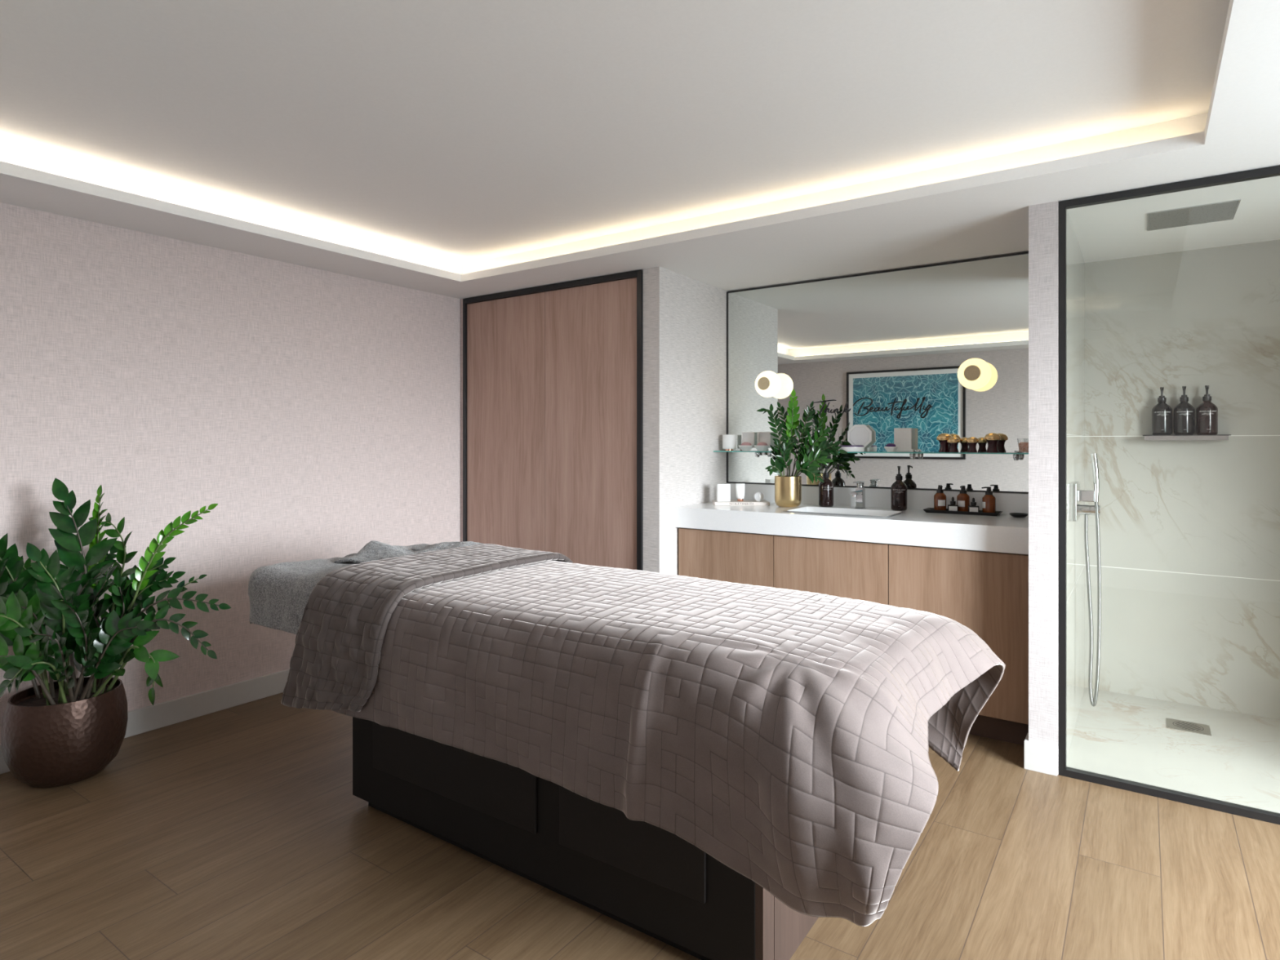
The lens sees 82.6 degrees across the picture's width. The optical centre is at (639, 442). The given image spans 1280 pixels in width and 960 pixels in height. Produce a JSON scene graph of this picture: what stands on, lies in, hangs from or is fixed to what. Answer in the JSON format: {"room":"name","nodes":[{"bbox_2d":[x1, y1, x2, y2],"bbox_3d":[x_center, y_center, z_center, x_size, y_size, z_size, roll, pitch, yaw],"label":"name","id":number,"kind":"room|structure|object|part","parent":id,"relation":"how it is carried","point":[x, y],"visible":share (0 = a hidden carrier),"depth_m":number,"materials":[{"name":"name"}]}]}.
{"room":"spa treatment room","nodes":[
{"label":"spa treatment room","id":0,"kind":"room"},
{"bbox_2d":[0,202,462,745],"bbox_3d":[-1.997,0.030,3.601,0.152,2.500,4.150,0,0,35],"label":"wall","id":1,"kind":"structure","parent":0,"point":[318,411],"depth_m":3.48,"materials":[{"name":"paint"}]},
{"bbox_2d":[0,668,289,773],"bbox_3d":[-2.103,1.226,3.356,0.016,0.108,3.327,0,0,35],"label":"baseboard","id":2,"kind":"structure","parent":1,"relation":"attached to","point":[151,717],"depth_m":3.41,"materials":[{"name":"white wood"}]},
{"bbox_2d":[0,0,1279,298],"bbox_3d":[0.138,-1.046,1.911,5.587,0.252,5.900,0,0,35],"label":"ceiling","id":3,"kind":"structure","parent":0,"point":[455,148],"depth_m":2.45,"materials":[{"name":"paint"}]},
{"bbox_2d":[1146,199,1240,231],"bbox_3d":[2.231,-0.918,2.951,0.290,0.004,0.290,0,0,35],"label":"shower head","id":4,"kind":"object","parent":3,"relation":"attached to","point":[1222,211],"visible":1,"depth_m":2.93},
{"bbox_2d":[0,687,1279,959],"bbox_3d":[0.152,1.316,1.931,5.587,0.128,5.850,0,0,35],"label":"floor","id":5,"kind":"structure","parent":0,"point":[241,832],"depth_m":2.21,"materials":[{"name":"brown wood"}]},
{"bbox_2d":[0,478,231,787],"bbox_3d":[-2.041,0.707,2.750,0.996,1.146,0.500,0,0,0],"label":"potted plant","id":6,"kind":"object","parent":5,"relation":"on","point":[66,731],"visible":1,"depth_m":2.69,"materials":[{"name":"green plant"}]},
{"bbox_3d":[-2.200,1.116,2.799,0.382,0.328,0.382,0,0,0],"label":"pot","id":7,"kind":"part","parent":6,"relation":"part of","materials":[{"name":"brown metal"}]},
{"bbox_2d":[462,269,643,570],"bbox_3d":[-0.394,0.176,4.554,1.399,2.208,0.612,0,0,35],"label":"door","id":8,"kind":"structure","parent":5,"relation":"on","point":[553,374],"depth_m":4.26,"materials":[{"name":"brown wood"}]},
{"bbox_3d":[-0.834,0.183,4.516,0.670,2.154,0.020,0,0,35],"label":"door","id":9,"kind":"part","parent":8,"relation":"part of","materials":[{"name":"brown wood"}]},
{"bbox_3d":[-0.281,0.183,4.133,0.668,2.154,0.020,0,0,35],"label":"door","id":10,"kind":"part","parent":8,"relation":"part of","materials":[{"name":"brown wood"}]},
{"bbox_2d":[352,716,818,959],"bbox_3d":[-0.378,0.899,2.548,2.078,0.762,0.770,0,0,35],"label":"table","id":11,"kind":"object","parent":5,"relation":"on","point":[642,876],"visible":0.18,"depth_m":1.99,"materials":[{"name":"paint"}]},
{"bbox_2d":[248,543,431,634],"bbox_3d":[-1.048,0.588,3.013,0.594,0.232,0.868,0,0,35],"label":"towel cover","id":12,"kind":"object","parent":11,"relation":"on","point":[279,593],"visible":0.38,"depth_m":2.72,"materials":[{"name":"grey fabric"}]},
{"bbox_2d":[333,540,482,563],"bbox_3d":[-0.909,0.458,3.090,0.461,0.097,0.608,0,0,29],"label":"folded towel","id":13,"kind":"object","parent":12,"relation":"on","point":[374,550],"visible":0.63,"depth_m":2.98,"materials":[{"name":"grey fabric"}]},
{"bbox_3d":[-0.603,0.975,2.283,0.750,0.270,0.010,0,0,35],"label":"drawer","id":14,"kind":"part","parent":11,"relation":"part of","materials":[{"name":"black wood"}]},
{"bbox_3d":[-0.031,0.975,1.888,0.460,0.270,0.010,0,0,35],"label":"drawer","id":15,"kind":"part","parent":11,"relation":"part of","materials":[{"name":"black wood"}]},
{"bbox_2d":[280,543,1005,926],"bbox_3d":[-0.080,0.726,2.357,2.155,0.585,1.094,0,0,35],"label":"quilted blanket","id":16,"kind":"object","parent":11,"relation":"on","point":[785,735],"visible":1,"depth_m":1.81,"materials":[{"name":"beige fabric"}]},
{"bbox_3d":[0.474,1.000,1.972,0.020,0.560,0.698,0,0,35],"label":"panel","id":17,"kind":"part","parent":11,"relation":"part of","materials":[{"name":"brown wood"}]},
{"bbox_2d":[678,527,1028,745],"bbox_3d":[1.076,0.873,3.736,1.730,0.815,0.570,0,0,35],"label":"vanity cabinet","id":18,"kind":"object","parent":5,"relation":"on","point":[986,593],"visible":0.42,"depth_m":3.27,"materials":[{"name":"brown wood"}]},
{"bbox_3d":[0.446,0.818,3.838,0.558,0.700,0.020,0,0,35],"label":"door","id":19,"kind":"part","parent":18,"relation":"part of","materials":[{"name":"brown wood"}]},
{"bbox_3d":[0.911,0.818,3.516,0.566,0.700,0.020,0,0,35],"label":"door","id":20,"kind":"part","parent":18,"relation":"part of","materials":[{"name":"brown wood"}]},
{"bbox_2d":[675,483,1028,554],"bbox_3d":[1.076,0.354,3.736,1.734,0.213,0.601,0,0,35],"label":"countertop","id":21,"kind":"structure","parent":18,"relation":"on","point":[877,522],"depth_m":3.56,"materials":[{"name":"white stone"}]},
{"bbox_2d":[711,500,769,505],"bbox_3d":[0.573,0.342,4.148,0.308,0.019,0.151,0,0,0],"label":"tray","id":22,"kind":"object","parent":21,"relation":"on","point":[714,502],"visible":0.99,"depth_m":4.07,"materials":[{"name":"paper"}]},
{"bbox_2d":[716,484,730,501],"bbox_3d":[0.473,0.283,4.133,0.072,0.098,0.037,0,0,-6],"label":"carton","id":23,"kind":"object","parent":22,"relation":"on","point":[723,491],"visible":1,"depth_m":4.12,"materials":[{"name":"white cardboard"}]},
{"bbox_3d":[0.475,0.283,4.115,0.036,0.053,0.001,0,0,-6],"label":"debossed panel","id":24,"kind":"part","parent":23,"relation":"part of","materials":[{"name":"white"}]},
{"bbox_2d":[735,483,745,501],"bbox_3d":[0.571,0.282,4.147,0.045,0.100,0.039,0,0,-30],"label":"tube","id":25,"kind":"object","parent":22,"relation":"on","point":[740,487],"visible":1,"depth_m":4.14,"materials":[{"name":"white plastic"}]},
{"bbox_2d":[753,491,763,501],"bbox_3d":[0.673,0.305,4.136,0.053,0.053,0.029,0,0,0],"label":"jar","id":26,"kind":"object","parent":22,"relation":"on","point":[758,496],"visible":1,"depth_m":4.12,"materials":[{"name":"white ceramic"}]},
{"bbox_2d":[756,389,848,507],"bbox_3d":[0.875,0.028,3.962,0.477,0.646,0.198,0,0,10],"label":"potted plant","id":27,"kind":"object","parent":21,"relation":"on","point":[788,489],"visible":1,"depth_m":3.94,"materials":[{"name":"green plant"}]},
{"bbox_3d":[0.812,0.267,4.000,0.145,0.168,0.145,0,0,0],"label":"pot","id":28,"kind":"part","parent":27,"relation":"part of","materials":[{"name":"gold metal"}]},
{"bbox_2d":[818,464,833,506],"bbox_3d":[1.026,0.236,4.018,0.080,0.230,0.080,0,0,0],"label":"pump bottle","id":29,"kind":"object","parent":21,"relation":"on","point":[825,488],"visible":0.98,"depth_m":3.99,"materials":[{"name":"brown glass"}]},
{"bbox_2d":[782,506,905,517],"bbox_3d":[1.036,0.400,3.703,0.538,0.105,0.338,0,0,35],"label":"basin","id":30,"kind":"object","parent":21,"relation":"in","point":[804,509],"depth_m":3.79,"materials":[{"name":"white ceramic"}]},
{"bbox_2d":[849,480,866,509],"bbox_3d":[1.149,0.279,3.849,0.048,0.145,0.139,0,0,35],"label":"tap","id":31,"kind":"object","parent":21,"relation":"on","point":[860,493],"visible":0.97,"depth_m":3.87,"materials":[{"name":"silver metal"}]},
{"bbox_3d":[1.137,0.264,3.831,0.036,0.014,0.094,0,0,35],"label":"spout","id":32,"kind":"part","parent":31,"relation":"part of","materials":[{"name":"silver metal"}]},
{"bbox_3d":[1.161,0.223,3.866,0.038,0.033,0.090,0,0,35],"label":"handle","id":33,"kind":"part","parent":31,"relation":"part of","materials":[{"name":"silver metal"}]},
{"bbox_2d":[890,466,906,511],"bbox_3d":[1.349,0.236,3.795,0.080,0.230,0.080,0,0,19],"label":"pump bottle","id":34,"kind":"object","parent":21,"relation":"on","point":[899,488],"visible":1,"depth_m":3.77,"materials":[{"name":"brown glass"}]},
{"bbox_2d":[923,507,1003,515],"bbox_3d":[1.600,0.343,3.617,0.350,0.016,0.116,0,0,35],"label":"tray","id":35,"kind":"object","parent":21,"relation":"on","point":[927,509],"visible":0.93,"depth_m":3.57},
{"bbox_2d":[933,484,946,510],"bbox_3d":[1.516,0.279,3.681,0.059,0.131,0.059,0,0,-31],"label":"pump bottle","id":36,"kind":"object","parent":35,"relation":"on","point":[940,497],"visible":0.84,"depth_m":3.66,"materials":[{"name":"brown glass"}]},
{"bbox_2d":[947,497,958,511],"bbox_3d":[1.553,0.306,3.617,0.048,0.077,0.037,0,0,20],"label":"dropper bottle","id":37,"kind":"object","parent":35,"relation":"on","point":[953,506],"visible":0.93,"depth_m":3.60,"materials":[{"name":"black glass"}]},
{"bbox_2d":[956,485,969,511],"bbox_3d":[1.611,0.279,3.633,0.060,0.131,0.059,0,0,-8],"label":"pump bottle","id":38,"kind":"object","parent":35,"relation":"on","point":[962,498],"visible":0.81,"depth_m":3.61,"materials":[{"name":"brown glass"}]},
{"bbox_2d":[968,497,978,511],"bbox_3d":[1.630,0.306,3.561,0.048,0.077,0.037,0,0,20],"label":"dropper bottle","id":39,"kind":"object","parent":35,"relation":"on","point":[973,507],"visible":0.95,"depth_m":3.55,"materials":[{"name":"black glass"}]},
{"bbox_2d":[981,486,995,512],"bbox_3d":[1.697,0.279,3.544,0.059,0.131,0.059,0,0,-39],"label":"pump bottle","id":40,"kind":"object","parent":35,"relation":"on","point":[988,500],"visible":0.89,"depth_m":3.52,"materials":[{"name":"brown glass"}]},
{"bbox_2d":[1009,512,1028,517],"bbox_3d":[1.787,0.342,3.439,0.080,0.018,0.080,0,0,35],"label":"soap dish","id":41,"kind":"object","parent":21,"relation":"on","point":[1013,514],"visible":1,"depth_m":3.42,"materials":[{"name":"black ceramic"}]},
{"bbox_3d":[1.381,0.818,3.191,0.571,0.700,0.020,0,0,35],"label":"door","id":42,"kind":"part","parent":18,"relation":"part of","materials":[{"name":"brown wood"}]},
{"bbox_2d":[1058,165,1279,824],"bbox_3d":[2.145,0.175,2.460,1.269,2.209,0.033,0,0,35],"label":"shower door frame","id":43,"kind":"structure","parent":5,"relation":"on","point":[1268,816],"depth_m":2.79,"materials":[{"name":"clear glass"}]},
{"bbox_2d":[1166,717,1211,735],"bbox_3d":[2.415,1.250,3.211,0.154,0.003,0.134,0,0,35],"label":"floor drain","id":44,"kind":"object","parent":5,"relation":"on","point":[1189,726],"visible":1,"depth_m":3.20,"materials":[{"name":"metal"}]},
{"bbox_2d":[643,266,728,575],"bbox_3d":[0.279,0.030,4.201,0.106,2.500,0.773,0,0,35],"label":"wall","id":45,"kind":"structure","parent":0,"point":[685,317],"depth_m":4.01,"materials":[{"name":"white paint"}]},
{"bbox_2d":[731,251,1028,493],"bbox_3d":[0.609,0.030,4.504,3.376,2.500,0.100,0,0,35],"label":"wall","id":46,"kind":"structure","parent":0,"point":[1027,251],"depth_m":3.89,"materials":[{"name":"white paint"}]},
{"bbox_2d":[725,483,1028,515],"bbox_3d":[1.243,0.299,3.978,1.734,0.103,0.013,0,0,35],"label":"backsplash","id":47,"kind":"structure","parent":46,"relation":"attached to","point":[920,500],"depth_m":3.92,"materials":[{"name":"white stone"}]},
{"bbox_2d":[726,252,1028,493],"bbox_3d":[1.248,-0.340,3.985,1.734,1.171,0.022,0,0,35],"label":"wall mirror","id":48,"kind":"object","parent":46,"relation":"attached to","point":[882,337],"depth_m":3.90,"materials":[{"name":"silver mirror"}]},
{"bbox_2d":[755,370,781,397],"bbox_3d":[0.748,-0.340,4.231,0.154,0.154,0.140,0,0,35],"label":"wall lamp","id":49,"kind":"object","parent":48,"relation":"attached to","point":[767,383],"visible":1,"depth_m":4.18,"materials":[{"name":"beige glass"}]},
{"bbox_2d":[713,449,1028,460],"bbox_3d":[1.196,0.061,3.910,1.732,0.049,0.165,0,0,35],"label":"glass shelf","id":50,"kind":"object","parent":48,"relation":"attached to","point":[1016,455],"visible":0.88,"depth_m":3.75,"materials":[{"name":"clear glass"}]},
{"bbox_2d":[722,434,735,450],"bbox_3d":[0.533,-0.001,4.356,0.080,0.096,0.080,0,0,35],"label":"candle jar","id":51,"kind":"object","parent":50,"relation":"on","point":[728,440],"visible":0.88,"depth_m":4.32,"materials":[{"name":"white glass"}]},
{"bbox_2d":[738,431,755,450],"bbox_3d":[0.628,-0.009,4.295,0.085,0.112,0.103,0,0,20],"label":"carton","id":52,"kind":"object","parent":50,"relation":"on","point":[747,437],"visible":0.94,"depth_m":4.32,"materials":[{"name":"white cardboard"}]},
{"bbox_2d":[754,431,770,450],"bbox_3d":[0.713,-0.009,4.236,0.085,0.112,0.103,0,0,20],"label":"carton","id":53,"kind":"object","parent":50,"relation":"on","point":[763,440],"visible":1,"depth_m":4.26,"materials":[{"name":"white cardboard"}]},
{"bbox_2d":[838,444,864,451],"bbox_3d":[1.137,0.030,3.921,0.134,0.034,0.134,0,0,35],"label":"bowl","id":54,"kind":"object","parent":50,"relation":"on","point":[846,447],"visible":0.83,"depth_m":3.87,"materials":[{"name":"white ceramic"}]},
{"bbox_2d":[847,424,871,447],"bbox_3d":[1.194,-0.026,3.961,0.126,0.146,0.027,0,0,23],"label":"plate","id":55,"kind":"object","parent":50,"relation":"on","point":[858,434],"visible":0.8,"depth_m":3.96,"materials":[{"name":"white ceramic"}]},
{"bbox_3d":[1.196,0.051,3.910,1.732,0.006,0.160,0,0,35],"label":"glass panel","id":56,"kind":"part","parent":50,"relation":"part of","materials":[{"name":"clear glass"}]},
{"bbox_2d":[884,443,897,452],"bbox_3d":[1.305,0.025,3.793,0.063,0.045,0.063,0,0,-33],"label":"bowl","id":57,"kind":"object","parent":50,"relation":"on","point":[890,447],"visible":1,"depth_m":3.77,"materials":[{"name":"white ceramic"}]},
{"bbox_2d":[893,427,914,452],"bbox_3d":[1.378,-0.015,3.819,0.104,0.124,0.052,0,0,26],"label":"carton","id":58,"kind":"object","parent":50,"relation":"on","point":[902,436],"visible":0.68,"depth_m":3.80,"materials":[{"name":"white cardboard"}]},
{"bbox_2d":[936,433,951,452],"bbox_3d":[1.531,-0.001,3.665,0.075,0.096,0.075,0,0,35],"label":"jar","id":59,"kind":"object","parent":50,"relation":"on","point":[942,438],"visible":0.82,"depth_m":3.64,"materials":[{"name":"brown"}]},
{"bbox_3d":[1.531,-0.031,3.665,0.075,0.036,0.075,0,0,35],"label":"domed lid","id":60,"kind":"part","parent":59,"relation":"part of","materials":[{"name":"gold metal"}]},
{"bbox_2d":[946,436,959,452],"bbox_3d":[1.550,0.009,3.603,0.060,0.077,0.060,0,0,35],"label":"jar","id":61,"kind":"object","parent":50,"relation":"on","point":[953,442],"visible":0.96,"depth_m":3.59,"materials":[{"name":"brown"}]},
{"bbox_3d":[1.550,-0.015,3.603,0.060,0.029,0.060,0,0,35],"label":"domed lid","id":62,"kind":"part","parent":61,"relation":"part of","materials":[{"name":"gold metal"}]},
{"bbox_2d":[965,436,978,452],"bbox_3d":[1.623,0.009,3.559,0.060,0.077,0.060,0,0,35],"label":"jar","id":63,"kind":"object","parent":50,"relation":"on","point":[972,442],"visible":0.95,"depth_m":3.54,"materials":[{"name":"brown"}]},
{"bbox_3d":[1.623,-0.015,3.559,0.060,0.029,0.060,0,0,35],"label":"domed lid","id":64,"kind":"part","parent":63,"relation":"part of","materials":[{"name":"gold metal"}]},
{"bbox_2d":[983,432,1000,452],"bbox_3d":[1.706,-0.001,3.528,0.075,0.096,0.075,0,0,35],"label":"jar","id":65,"kind":"object","parent":50,"relation":"on","point":[992,438],"visible":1,"depth_m":3.51,"materials":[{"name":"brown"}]},
{"bbox_3d":[1.706,-0.031,3.528,0.075,0.036,0.075,0,0,35],"label":"domed lid","id":66,"kind":"part","parent":65,"relation":"part of","materials":[{"name":"gold metal"}]},
{"bbox_2d":[1017,438,1028,452],"bbox_3d":[1.831,0.013,3.441,0.090,0.068,0.090,0,0,35],"label":"glass","id":67,"kind":"object","parent":50,"relation":"on","point":[1023,446],"visible":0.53,"depth_m":3.42,"materials":[{"name":"pink glass"}]},
{"bbox_3d":[1.254,-0.188,3.972,0.647,0.119,0.008,0,0,35],"label":"mirror lettering","id":68,"kind":"part","parent":48,"relation":"part of"},
{"bbox_2d":[957,358,991,389],"bbox_3d":[1.655,-0.340,3.603,0.154,0.154,0.140,0,0,35],"label":"wall lamp","id":69,"kind":"object","parent":48,"relation":"attached to","point":[973,373],"visible":1,"depth_m":3.55,"materials":[{"name":"white glass"}]},
{"bbox_2d":[1028,200,1058,774],"bbox_3d":[1.819,0.030,3.196,0.102,2.500,0.873,0,0,35],"label":"wall pillar","id":70,"kind":"structure","parent":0,"point":[1043,218],"depth_m":2.84,"materials":[{"name":"paint"}]},
{"bbox_2d":[1024,733,1057,776],"bbox_3d":[1.585,1.226,2.873,0.113,0.108,0.106,0,0,35],"label":"baseboard","id":71,"kind":"structure","parent":70,"relation":"attached to","point":[1039,757],"depth_m":2.83,"materials":[{"name":"white wood"}]},
{"bbox_2d":[1066,208,1084,762],"bbox_3d":[1.950,0.030,3.276,0.022,2.500,1.113,0,0,35],"label":"wall","id":72,"kind":"structure","parent":0,"point":[1075,264],"depth_m":3.19,"materials":[{"name":"stone"}]},
{"bbox_2d":[1071,453,1101,706],"bbox_3d":[1.924,0.585,3.132,0.100,1.079,0.220,0,0,35],"label":"shower","id":73,"kind":"object","parent":72,"relation":"attached to","point":[1077,495],"visible":1,"depth_m":3.10,"materials":[{"name":"silver metal"}]},
{"bbox_3d":[1.889,0.251,3.156,0.016,0.158,0.220,0,0,35],"label":"valve plate","id":74,"kind":"part","parent":73,"relation":"part of","materials":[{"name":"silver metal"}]},
{"bbox_3d":[1.927,0.288,3.127,0.080,0.044,0.044,0,0,35],"label":"mixer knob","id":75,"kind":"part","parent":73,"relation":"part of","materials":[{"name":"silver metal"}]},
{"bbox_2d":[1084,239,1279,719],"bbox_3d":[2.817,0.030,3.438,1.280,2.500,0.140,0,0,35],"label":"wall","id":76,"kind":"structure","parent":0,"point":[1189,530],"depth_m":3.49,"materials":[{"name":"stone"}]},
{"bbox_2d":[1142,434,1231,439],"bbox_3d":[2.578,-0.025,3.447,0.330,0.026,0.113,0,0,35],"label":"shower shelf","id":77,"kind":"object","parent":76,"relation":"attached to","point":[1201,437],"visible":1,"depth_m":3.40,"materials":[{"name":"silver metal"}]},
{"bbox_2d":[1151,386,1172,435],"bbox_3d":[2.505,-0.153,3.498,0.080,0.230,0.080,0,0,32],"label":"pump bottle","id":78,"kind":"object","parent":77,"relation":"on","point":[1162,412],"visible":1,"depth_m":3.47,"materials":[{"name":"black plastic"}]},
{"bbox_2d":[1173,386,1195,435],"bbox_3d":[2.575,-0.153,3.449,0.080,0.230,0.080,0,0,32],"label":"pump bottle","id":79,"kind":"object","parent":77,"relation":"on","point":[1184,412],"visible":1,"depth_m":3.42,"materials":[{"name":"black plastic"}]},
{"bbox_3d":[2.580,-0.022,3.450,0.315,0.021,0.106,0,0,35],"label":"rail","id":80,"kind":"part","parent":77,"relation":"part of","materials":[{"name":"silver metal"}]},
{"bbox_2d":[1195,385,1217,435],"bbox_3d":[2.646,-0.153,3.400,0.080,0.230,0.080,0,0,32],"label":"pump bottle","id":81,"kind":"object","parent":77,"relation":"on","point":[1206,413],"visible":0.98,"depth_m":3.37,"materials":[{"name":"brown glass"}]}
]}

